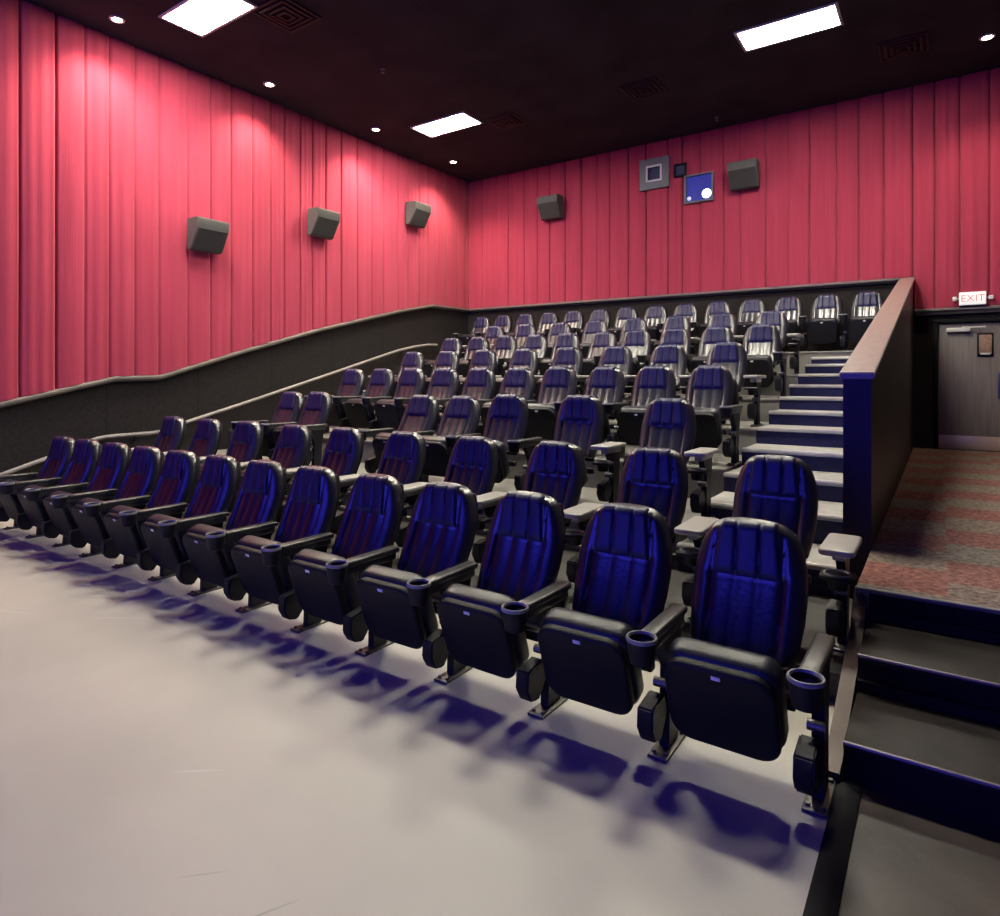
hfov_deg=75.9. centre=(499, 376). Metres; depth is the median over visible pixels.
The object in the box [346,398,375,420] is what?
seat cushion
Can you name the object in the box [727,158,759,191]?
wall speaker
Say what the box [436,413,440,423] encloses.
seat cushion
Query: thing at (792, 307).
chair
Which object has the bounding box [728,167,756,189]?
grille
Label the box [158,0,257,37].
recessed light
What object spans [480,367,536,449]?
chair
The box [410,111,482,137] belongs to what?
recessed light
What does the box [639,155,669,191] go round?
window
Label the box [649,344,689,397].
chair
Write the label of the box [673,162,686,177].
port
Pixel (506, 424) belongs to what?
chair
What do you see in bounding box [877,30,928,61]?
ceiling vent
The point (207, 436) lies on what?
chair
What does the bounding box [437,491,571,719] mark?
chair
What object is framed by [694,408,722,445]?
seat cushion
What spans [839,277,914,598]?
wall
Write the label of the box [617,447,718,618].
chair
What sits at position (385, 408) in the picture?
seat cushion
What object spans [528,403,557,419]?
seat cushion
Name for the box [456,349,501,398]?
chair
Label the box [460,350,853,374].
floor
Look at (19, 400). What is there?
trim
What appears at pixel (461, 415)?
chair
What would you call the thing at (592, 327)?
chair
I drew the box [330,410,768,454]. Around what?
floor
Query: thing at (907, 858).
floor
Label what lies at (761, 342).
chair
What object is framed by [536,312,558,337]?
chair
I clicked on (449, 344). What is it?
chair
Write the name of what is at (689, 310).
chair
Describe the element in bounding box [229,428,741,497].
floor
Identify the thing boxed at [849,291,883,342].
chair
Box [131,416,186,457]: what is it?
chair
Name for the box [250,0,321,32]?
ceiling vent
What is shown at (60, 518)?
seat cushion
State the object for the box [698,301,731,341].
chair
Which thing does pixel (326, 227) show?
grille
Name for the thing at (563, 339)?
chair
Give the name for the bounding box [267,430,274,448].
seat cushion
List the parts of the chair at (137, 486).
foot plate, armrest, backrest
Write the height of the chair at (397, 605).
0.948 m
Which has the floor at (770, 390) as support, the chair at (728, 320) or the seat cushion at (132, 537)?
the chair at (728, 320)
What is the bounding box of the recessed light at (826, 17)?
[734,2,843,51]
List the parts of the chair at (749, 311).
backrest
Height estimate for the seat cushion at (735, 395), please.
0.381 m
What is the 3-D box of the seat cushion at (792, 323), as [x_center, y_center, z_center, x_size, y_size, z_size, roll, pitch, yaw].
[4.663,-0.748,10.534,0.435,0.381,0.225,0,0,34]
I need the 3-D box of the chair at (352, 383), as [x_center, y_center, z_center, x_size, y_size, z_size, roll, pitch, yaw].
[-2.334,0.356,9.304,0.729,0.955,0.735,0,0,35]
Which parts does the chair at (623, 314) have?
backrest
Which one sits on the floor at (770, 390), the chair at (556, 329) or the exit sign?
the chair at (556, 329)
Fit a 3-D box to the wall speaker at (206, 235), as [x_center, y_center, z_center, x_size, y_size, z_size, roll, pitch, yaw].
[-4.410,-2.116,9.631,0.399,0.460,0.500,0,0,35]
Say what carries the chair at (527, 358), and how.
on the floor at (747, 433)
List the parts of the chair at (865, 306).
backrest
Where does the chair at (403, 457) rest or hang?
on the floor at (816, 606)
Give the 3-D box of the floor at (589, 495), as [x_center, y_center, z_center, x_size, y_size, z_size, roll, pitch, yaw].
[-1.478,1.359,7.479,7.690,0.450,1.250,0,0,35]
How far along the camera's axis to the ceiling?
9.34 m
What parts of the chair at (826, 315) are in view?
backrest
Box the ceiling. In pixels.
[23,0,999,182]
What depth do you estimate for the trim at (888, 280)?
12.01 m
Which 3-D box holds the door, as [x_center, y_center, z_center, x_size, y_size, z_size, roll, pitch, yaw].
[7.252,0.118,9.764,1.055,2.022,0.140,0,0,35]
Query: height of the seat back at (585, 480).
0.381 m
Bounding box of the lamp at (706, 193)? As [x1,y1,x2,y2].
[702,189,710,197]
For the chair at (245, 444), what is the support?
on the floor at (816, 606)
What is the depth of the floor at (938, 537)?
4.63 m
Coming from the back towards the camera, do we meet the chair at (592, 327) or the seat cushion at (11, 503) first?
the chair at (592, 327)
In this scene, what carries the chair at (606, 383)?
on the floor at (719, 461)
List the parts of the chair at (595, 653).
backrest, rocker frame, armrest, foot plate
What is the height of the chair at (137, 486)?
0.952 m
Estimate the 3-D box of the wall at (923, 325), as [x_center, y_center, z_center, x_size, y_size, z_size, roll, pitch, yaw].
[3.662,-1.454,12.309,10.960,6.315,0.150,0,0,35]
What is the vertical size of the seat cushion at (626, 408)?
0.381 m
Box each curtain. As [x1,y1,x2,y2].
[0,0,468,401]
[469,67,999,308]
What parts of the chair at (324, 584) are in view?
rocker frame, backrest, armrest, foot plate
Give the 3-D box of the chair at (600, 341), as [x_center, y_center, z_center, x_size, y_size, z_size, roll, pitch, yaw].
[1.438,-0.214,9.545,0.612,0.943,0.764,0,0,44]
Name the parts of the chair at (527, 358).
backrest, armrest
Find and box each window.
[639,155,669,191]
[684,171,713,204]
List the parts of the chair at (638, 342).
backrest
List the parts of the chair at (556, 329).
backrest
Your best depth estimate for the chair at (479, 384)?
8.09 m
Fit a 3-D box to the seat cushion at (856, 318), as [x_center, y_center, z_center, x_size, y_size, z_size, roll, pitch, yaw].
[5.625,-0.748,9.870,0.435,0.381,0.225,0,0,35]
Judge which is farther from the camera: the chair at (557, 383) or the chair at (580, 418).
the chair at (557, 383)
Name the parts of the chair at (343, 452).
backrest, armrest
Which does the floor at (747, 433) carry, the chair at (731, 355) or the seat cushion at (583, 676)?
the chair at (731, 355)
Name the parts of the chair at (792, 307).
backrest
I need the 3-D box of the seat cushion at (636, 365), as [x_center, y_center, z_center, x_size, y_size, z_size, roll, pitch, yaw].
[1.796,-0.087,9.152,0.435,0.381,0.225,0,0,34]
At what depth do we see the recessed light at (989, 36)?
8.66 m
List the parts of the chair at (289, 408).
armrest, armrest, backrest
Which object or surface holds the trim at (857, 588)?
attached to the floor at (938, 537)
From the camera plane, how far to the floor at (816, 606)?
4.07 m
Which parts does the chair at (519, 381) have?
backrest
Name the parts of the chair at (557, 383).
backrest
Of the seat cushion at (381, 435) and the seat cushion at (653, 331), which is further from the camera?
the seat cushion at (653, 331)
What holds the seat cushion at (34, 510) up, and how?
on the chair at (85, 457)
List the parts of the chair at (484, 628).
backrest, rocker frame, armrest, foot plate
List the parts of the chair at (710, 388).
backrest, foot plate, armrest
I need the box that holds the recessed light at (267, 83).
[263,81,275,86]
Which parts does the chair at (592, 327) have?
backrest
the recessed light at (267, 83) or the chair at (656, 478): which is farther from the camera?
the recessed light at (267, 83)
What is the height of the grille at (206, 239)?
0.293 m
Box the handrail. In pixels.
[0,344,436,474]
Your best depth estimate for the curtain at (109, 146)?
9.31 m
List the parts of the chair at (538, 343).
backrest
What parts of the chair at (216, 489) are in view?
armrest, foot plate, backrest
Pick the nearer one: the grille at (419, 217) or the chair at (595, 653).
the chair at (595, 653)
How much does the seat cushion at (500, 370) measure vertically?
0.381 m
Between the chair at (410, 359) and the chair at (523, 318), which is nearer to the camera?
the chair at (410, 359)
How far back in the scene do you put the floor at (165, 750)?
2.50 m
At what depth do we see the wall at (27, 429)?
10.07 m
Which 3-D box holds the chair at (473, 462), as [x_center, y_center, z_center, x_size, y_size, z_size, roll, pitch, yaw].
[-0.244,0.958,4.949,0.725,0.953,0.677,0,0,34]
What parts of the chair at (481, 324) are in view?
backrest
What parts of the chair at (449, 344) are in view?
backrest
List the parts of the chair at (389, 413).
armrest, backrest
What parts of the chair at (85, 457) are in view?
foot plate, armrest, backrest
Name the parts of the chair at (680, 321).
backrest, armrest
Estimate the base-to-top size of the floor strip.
0.134 m
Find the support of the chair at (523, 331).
on the floor at (770, 390)
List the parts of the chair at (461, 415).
backrest, armrest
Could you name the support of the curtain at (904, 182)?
attached to the wall at (923, 325)
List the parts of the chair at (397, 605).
rocker frame, backrest, armrest, foot plate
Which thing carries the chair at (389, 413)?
on the floor at (719, 461)
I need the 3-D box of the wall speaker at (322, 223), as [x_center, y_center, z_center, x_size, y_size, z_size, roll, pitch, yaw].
[-3.172,-2.726,11.425,0.399,0.460,0.500,0,0,35]
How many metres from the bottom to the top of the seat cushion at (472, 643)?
0.381 m
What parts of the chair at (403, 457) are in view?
backrest, armrest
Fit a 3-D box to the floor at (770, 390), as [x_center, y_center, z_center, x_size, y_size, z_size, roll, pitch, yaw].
[1.323,0.775,11.536,7.690,1.618,1.590,0,0,35]
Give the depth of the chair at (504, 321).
14.06 m
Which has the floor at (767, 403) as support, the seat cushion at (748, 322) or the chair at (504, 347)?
the chair at (504, 347)
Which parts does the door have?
kick plate, notice frame, pull plate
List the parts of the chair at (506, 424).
backrest, rocker frame, armrest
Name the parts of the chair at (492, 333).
backrest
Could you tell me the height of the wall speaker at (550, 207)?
0.460 m
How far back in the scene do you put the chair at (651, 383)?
6.74 m
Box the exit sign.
[952,291,993,305]
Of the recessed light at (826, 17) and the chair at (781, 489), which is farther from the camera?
the recessed light at (826, 17)
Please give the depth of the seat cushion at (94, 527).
5.40 m
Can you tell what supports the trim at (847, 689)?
attached to the stairs at (923, 728)
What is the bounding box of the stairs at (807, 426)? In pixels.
[677,356,849,598]
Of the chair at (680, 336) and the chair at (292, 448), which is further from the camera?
the chair at (680, 336)
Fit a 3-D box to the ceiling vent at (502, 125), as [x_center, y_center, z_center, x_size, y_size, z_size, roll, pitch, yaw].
[0.118,-4.587,11.524,0.550,0.046,0.550,0,0,35]
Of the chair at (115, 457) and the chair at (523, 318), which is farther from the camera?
the chair at (523, 318)
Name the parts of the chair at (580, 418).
backrest, rocker frame, armrest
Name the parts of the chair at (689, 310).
backrest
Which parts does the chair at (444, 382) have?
backrest, armrest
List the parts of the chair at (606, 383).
backrest, armrest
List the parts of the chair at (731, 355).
backrest, armrest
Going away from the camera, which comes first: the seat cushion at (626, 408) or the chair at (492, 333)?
the seat cushion at (626, 408)
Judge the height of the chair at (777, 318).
0.949 m
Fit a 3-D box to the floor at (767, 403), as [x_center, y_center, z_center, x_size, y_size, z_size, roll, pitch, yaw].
[0.537,0.921,10.396,7.690,1.325,1.220,0,0,35]
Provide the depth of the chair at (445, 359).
9.93 m
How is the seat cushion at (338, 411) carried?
on the chair at (352, 383)
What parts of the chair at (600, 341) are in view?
backrest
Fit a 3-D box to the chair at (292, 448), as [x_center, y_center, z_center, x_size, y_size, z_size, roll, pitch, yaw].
[-2.137,0.959,6.256,0.725,0.950,0.684,0,0,35]
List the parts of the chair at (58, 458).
foot plate, armrest, foot plate, armrest, backrest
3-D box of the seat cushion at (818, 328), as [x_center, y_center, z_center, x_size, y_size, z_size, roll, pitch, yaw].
[5.143,-0.748,10.202,0.435,0.381,0.225,0,0,35]
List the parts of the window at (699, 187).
glass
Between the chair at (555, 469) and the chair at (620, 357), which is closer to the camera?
the chair at (555, 469)
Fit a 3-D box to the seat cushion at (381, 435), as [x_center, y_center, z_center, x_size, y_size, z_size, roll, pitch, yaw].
[-1.127,0.787,6.835,0.435,0.381,0.225,0,0,35]
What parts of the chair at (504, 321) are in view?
backrest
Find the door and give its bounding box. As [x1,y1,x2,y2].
[934,317,999,451]
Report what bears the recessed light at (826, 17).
in the ceiling
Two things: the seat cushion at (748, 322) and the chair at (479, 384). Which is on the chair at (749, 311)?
the seat cushion at (748, 322)
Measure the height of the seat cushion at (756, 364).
0.381 m
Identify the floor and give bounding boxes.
[0,518,845,915]
[113,492,852,701]
[216,449,700,567]
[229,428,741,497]
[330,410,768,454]
[361,390,779,421]
[394,374,797,395]
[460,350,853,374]
[838,786,999,915]
[855,448,999,623]
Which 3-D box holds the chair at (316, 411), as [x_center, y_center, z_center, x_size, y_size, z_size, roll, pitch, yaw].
[-2.414,0.660,7.879,0.611,0.946,0.756,0,0,34]
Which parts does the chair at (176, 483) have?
foot plate, armrest, backrest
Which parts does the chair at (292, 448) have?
backrest, armrest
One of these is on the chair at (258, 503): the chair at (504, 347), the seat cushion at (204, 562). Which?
the seat cushion at (204, 562)
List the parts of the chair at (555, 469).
backrest, armrest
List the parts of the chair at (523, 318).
backrest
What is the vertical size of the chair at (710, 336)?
0.952 m
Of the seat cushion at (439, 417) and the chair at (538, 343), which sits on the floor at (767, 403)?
the chair at (538, 343)
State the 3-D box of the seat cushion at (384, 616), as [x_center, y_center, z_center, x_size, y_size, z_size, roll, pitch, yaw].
[-0.555,1.238,3.514,0.435,0.381,0.225,0,0,34]
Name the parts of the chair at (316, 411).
backrest, armrest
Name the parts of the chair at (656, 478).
backrest, rocker frame, armrest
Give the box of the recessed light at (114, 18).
[109,15,124,23]
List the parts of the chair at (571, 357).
backrest, armrest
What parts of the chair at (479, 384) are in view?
backrest, armrest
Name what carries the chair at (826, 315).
on the floor at (804, 357)
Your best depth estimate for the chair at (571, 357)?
8.67 m
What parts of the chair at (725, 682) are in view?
backrest, rocker frame, armrest, foot plate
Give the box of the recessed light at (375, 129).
[371,127,380,131]
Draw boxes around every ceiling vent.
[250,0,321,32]
[485,112,527,129]
[619,77,668,100]
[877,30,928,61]
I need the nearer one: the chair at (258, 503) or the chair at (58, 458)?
the chair at (258, 503)
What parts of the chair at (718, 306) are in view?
backrest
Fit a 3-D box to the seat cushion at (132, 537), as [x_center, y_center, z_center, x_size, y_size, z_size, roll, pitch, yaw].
[-2.962,1.238,5.176,0.435,0.381,0.225,0,0,34]
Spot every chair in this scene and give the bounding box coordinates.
[0,436,75,537]
[18,439,101,546]
[43,442,130,557]
[72,446,163,568]
[104,450,199,581]
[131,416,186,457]
[141,454,240,596]
[164,418,222,503]
[182,459,286,612]
[196,421,262,512]
[231,391,304,459]
[231,465,339,632]
[238,424,311,522]
[272,392,331,465]
[286,427,363,533]
[288,473,404,656]
[305,369,364,433]
[344,369,394,429]
[344,431,426,546]
[356,482,477,684]
[359,395,438,482]
[368,352,426,398]
[374,368,424,429]
[412,436,506,563]
[422,351,462,394]
[422,396,480,476]
[424,338,461,376]
[426,368,458,432]
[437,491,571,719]
[442,368,495,436]
[453,317,490,358]
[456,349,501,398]
[458,337,488,376]
[461,326,504,372]
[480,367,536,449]
[483,315,511,336]
[483,394,542,490]
[492,335,516,376]
[493,348,543,402]
[506,314,534,336]
[507,334,548,374]
[514,324,537,372]
[522,441,603,582]
[526,366,576,439]
[535,347,588,398]
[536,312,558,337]
[537,503,687,762]
[539,333,579,393]
[546,322,570,358]
[554,395,625,502]
[563,311,583,336]
[578,309,609,342]
[580,320,607,357]
[581,332,616,374]
[583,346,636,405]
[584,366,628,456]
[608,307,637,341]
[617,318,656,354]
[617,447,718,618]
[618,365,675,445]
[621,330,650,385]
[623,398,718,517]
[643,305,667,340]
[648,328,695,395]
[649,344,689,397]
[652,315,699,368]
[664,517,835,818]
[673,303,701,353]
[685,365,742,465]
[690,326,733,372]
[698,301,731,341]
[698,313,743,347]
[706,342,765,426]
[732,454,861,652]
[735,299,765,342]
[742,324,788,397]
[755,310,803,373]
[773,297,809,351]
[807,294,849,350]
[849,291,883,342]
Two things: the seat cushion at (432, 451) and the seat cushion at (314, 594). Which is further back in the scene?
the seat cushion at (432, 451)
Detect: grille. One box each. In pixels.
[193,227,227,252]
[312,216,339,238]
[410,208,430,227]
[537,201,559,218]
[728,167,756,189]
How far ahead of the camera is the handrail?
10.03 m
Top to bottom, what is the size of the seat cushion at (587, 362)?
0.381 m
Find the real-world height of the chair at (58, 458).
0.952 m
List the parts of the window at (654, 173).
glass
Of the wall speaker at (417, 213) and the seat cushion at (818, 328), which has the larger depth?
the wall speaker at (417, 213)
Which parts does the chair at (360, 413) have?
backrest, armrest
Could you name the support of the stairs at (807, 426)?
on the floor at (816, 606)
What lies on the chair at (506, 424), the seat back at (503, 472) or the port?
the seat back at (503, 472)
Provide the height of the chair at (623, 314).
0.955 m
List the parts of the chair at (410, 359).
backrest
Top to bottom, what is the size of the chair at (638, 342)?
0.953 m
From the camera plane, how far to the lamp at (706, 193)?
11.97 m
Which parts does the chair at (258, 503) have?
armrest, foot plate, backrest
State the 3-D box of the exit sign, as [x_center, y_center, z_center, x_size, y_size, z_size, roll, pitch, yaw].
[7.142,-1.186,9.685,0.499,0.205,0.075,0,0,35]
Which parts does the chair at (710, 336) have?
backrest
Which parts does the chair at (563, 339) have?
backrest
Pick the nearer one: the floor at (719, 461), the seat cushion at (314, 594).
the seat cushion at (314, 594)
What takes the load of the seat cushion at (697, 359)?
on the chair at (710, 336)
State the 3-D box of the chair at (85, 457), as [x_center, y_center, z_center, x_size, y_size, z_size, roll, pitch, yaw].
[-4.287,1.106,6.231,0.611,0.954,0.732,0,0,34]
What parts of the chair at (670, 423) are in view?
backrest, armrest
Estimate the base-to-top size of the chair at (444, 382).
0.950 m
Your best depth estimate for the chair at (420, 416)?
7.03 m
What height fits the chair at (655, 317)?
0.951 m
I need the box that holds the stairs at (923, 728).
[843,593,999,828]
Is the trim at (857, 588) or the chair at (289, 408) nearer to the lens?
the trim at (857, 588)
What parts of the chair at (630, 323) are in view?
backrest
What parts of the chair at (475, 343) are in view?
backrest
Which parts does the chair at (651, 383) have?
backrest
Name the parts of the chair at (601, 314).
backrest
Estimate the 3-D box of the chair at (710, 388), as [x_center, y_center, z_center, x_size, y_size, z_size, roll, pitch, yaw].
[2.048,0.356,6.280,0.616,0.954,0.734,0,0,35]
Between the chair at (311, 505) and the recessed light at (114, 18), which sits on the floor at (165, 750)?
the chair at (311, 505)
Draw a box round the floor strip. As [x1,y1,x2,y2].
[802,782,861,915]
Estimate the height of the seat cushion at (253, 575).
0.381 m
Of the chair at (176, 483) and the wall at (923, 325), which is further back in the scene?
the wall at (923, 325)
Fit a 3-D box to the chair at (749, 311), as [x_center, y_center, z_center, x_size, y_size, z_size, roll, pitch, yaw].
[4.304,-0.877,10.927,0.611,0.950,0.744,0,0,35]
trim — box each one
[0,304,468,407]
[468,278,899,311]
[829,590,866,782]
[855,585,999,614]
[915,305,999,315]
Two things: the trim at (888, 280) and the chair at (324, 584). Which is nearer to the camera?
the chair at (324, 584)
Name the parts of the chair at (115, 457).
foot plate, armrest, backrest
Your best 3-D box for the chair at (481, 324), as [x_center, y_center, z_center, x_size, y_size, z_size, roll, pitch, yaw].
[-0.557,-0.877,14.282,0.729,0.952,0.745,0,0,34]
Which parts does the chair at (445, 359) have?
backrest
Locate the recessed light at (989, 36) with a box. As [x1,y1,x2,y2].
[979,33,995,40]
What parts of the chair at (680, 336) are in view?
backrest, armrest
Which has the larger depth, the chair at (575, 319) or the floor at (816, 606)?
the chair at (575, 319)
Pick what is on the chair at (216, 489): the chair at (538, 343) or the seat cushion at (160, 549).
the seat cushion at (160, 549)
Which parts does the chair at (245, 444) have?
backrest, armrest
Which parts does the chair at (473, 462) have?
backrest, armrest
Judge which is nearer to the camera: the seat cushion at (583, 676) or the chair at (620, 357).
the seat cushion at (583, 676)
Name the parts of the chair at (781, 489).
backrest, foot plate, armrest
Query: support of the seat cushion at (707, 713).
on the chair at (725, 682)
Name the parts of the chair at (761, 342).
backrest, armrest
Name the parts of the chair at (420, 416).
armrest, backrest, armrest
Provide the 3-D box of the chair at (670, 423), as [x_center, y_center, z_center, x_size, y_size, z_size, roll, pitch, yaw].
[1.423,0.657,5.258,0.716,0.954,0.674,0,0,34]
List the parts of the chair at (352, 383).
backrest, armrest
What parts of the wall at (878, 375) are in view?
cap rail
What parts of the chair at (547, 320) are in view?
backrest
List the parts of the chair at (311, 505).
backrest, armrest, foot plate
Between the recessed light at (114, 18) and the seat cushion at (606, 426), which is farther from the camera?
the recessed light at (114, 18)
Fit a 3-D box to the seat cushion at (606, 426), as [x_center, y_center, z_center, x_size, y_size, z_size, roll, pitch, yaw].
[0.961,0.487,6.891,0.435,0.381,0.225,0,0,35]
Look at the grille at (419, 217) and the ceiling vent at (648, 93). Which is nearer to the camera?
the ceiling vent at (648, 93)
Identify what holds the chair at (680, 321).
on the floor at (770, 390)
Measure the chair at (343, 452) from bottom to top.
0.957 m
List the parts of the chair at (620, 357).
backrest, armrest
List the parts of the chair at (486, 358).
backrest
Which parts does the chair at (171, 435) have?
backrest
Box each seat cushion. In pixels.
[1,479,24,512]
[22,485,50,519]
[48,491,78,527]
[77,498,110,537]
[108,505,147,548]
[145,514,188,560]
[187,524,236,575]
[236,535,293,591]
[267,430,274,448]
[293,549,359,612]
[332,398,346,418]
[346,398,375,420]
[360,565,437,636]
[375,432,390,437]
[376,399,404,418]
[422,435,452,457]
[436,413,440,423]
[441,584,528,668]
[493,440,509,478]
[497,360,504,376]
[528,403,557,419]
[541,607,643,703]
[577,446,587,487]
[583,358,598,366]
[603,413,610,439]
[619,406,647,412]
[633,357,640,371]
[647,326,659,340]
[666,637,788,747]
[690,356,706,362]
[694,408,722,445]
[733,378,738,404]
[737,321,755,323]
[747,355,773,383]
[788,319,797,332]
[807,317,838,339]
[849,315,875,321]
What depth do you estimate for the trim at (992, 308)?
9.81 m
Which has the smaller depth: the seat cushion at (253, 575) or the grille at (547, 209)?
the seat cushion at (253, 575)
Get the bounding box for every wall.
[0,0,467,505]
[468,227,999,448]
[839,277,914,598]
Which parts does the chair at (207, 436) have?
armrest, backrest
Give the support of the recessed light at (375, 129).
in the ceiling
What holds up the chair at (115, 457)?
on the floor at (165, 750)
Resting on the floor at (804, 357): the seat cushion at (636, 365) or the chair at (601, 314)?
the chair at (601, 314)
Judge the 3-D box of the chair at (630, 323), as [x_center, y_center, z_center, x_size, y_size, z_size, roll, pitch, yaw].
[2.212,-0.511,10.497,0.702,0.955,0.669,0,0,35]
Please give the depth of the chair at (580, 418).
5.81 m
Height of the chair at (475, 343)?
0.953 m
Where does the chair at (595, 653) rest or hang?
on the floor at (165, 750)
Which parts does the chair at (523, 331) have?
backrest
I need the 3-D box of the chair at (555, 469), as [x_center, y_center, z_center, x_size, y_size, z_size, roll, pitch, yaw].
[0.385,0.956,4.510,0.725,0.955,0.668,0,0,34]
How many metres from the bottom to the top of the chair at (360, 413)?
0.953 m
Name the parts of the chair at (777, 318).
backrest, armrest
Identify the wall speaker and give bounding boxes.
[187,216,228,254]
[308,207,339,239]
[406,200,430,228]
[537,194,562,220]
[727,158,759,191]
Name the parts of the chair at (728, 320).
backrest, armrest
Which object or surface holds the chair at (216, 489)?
on the floor at (165, 750)
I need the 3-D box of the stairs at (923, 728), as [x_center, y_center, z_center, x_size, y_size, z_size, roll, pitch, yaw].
[2.333,1.364,2.472,1.670,0.440,1.082,0,0,35]
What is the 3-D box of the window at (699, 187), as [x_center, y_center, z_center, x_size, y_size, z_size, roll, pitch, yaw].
[3.752,-3.556,12.070,0.550,0.540,0.100,0,0,35]
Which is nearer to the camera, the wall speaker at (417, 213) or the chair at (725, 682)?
the chair at (725, 682)

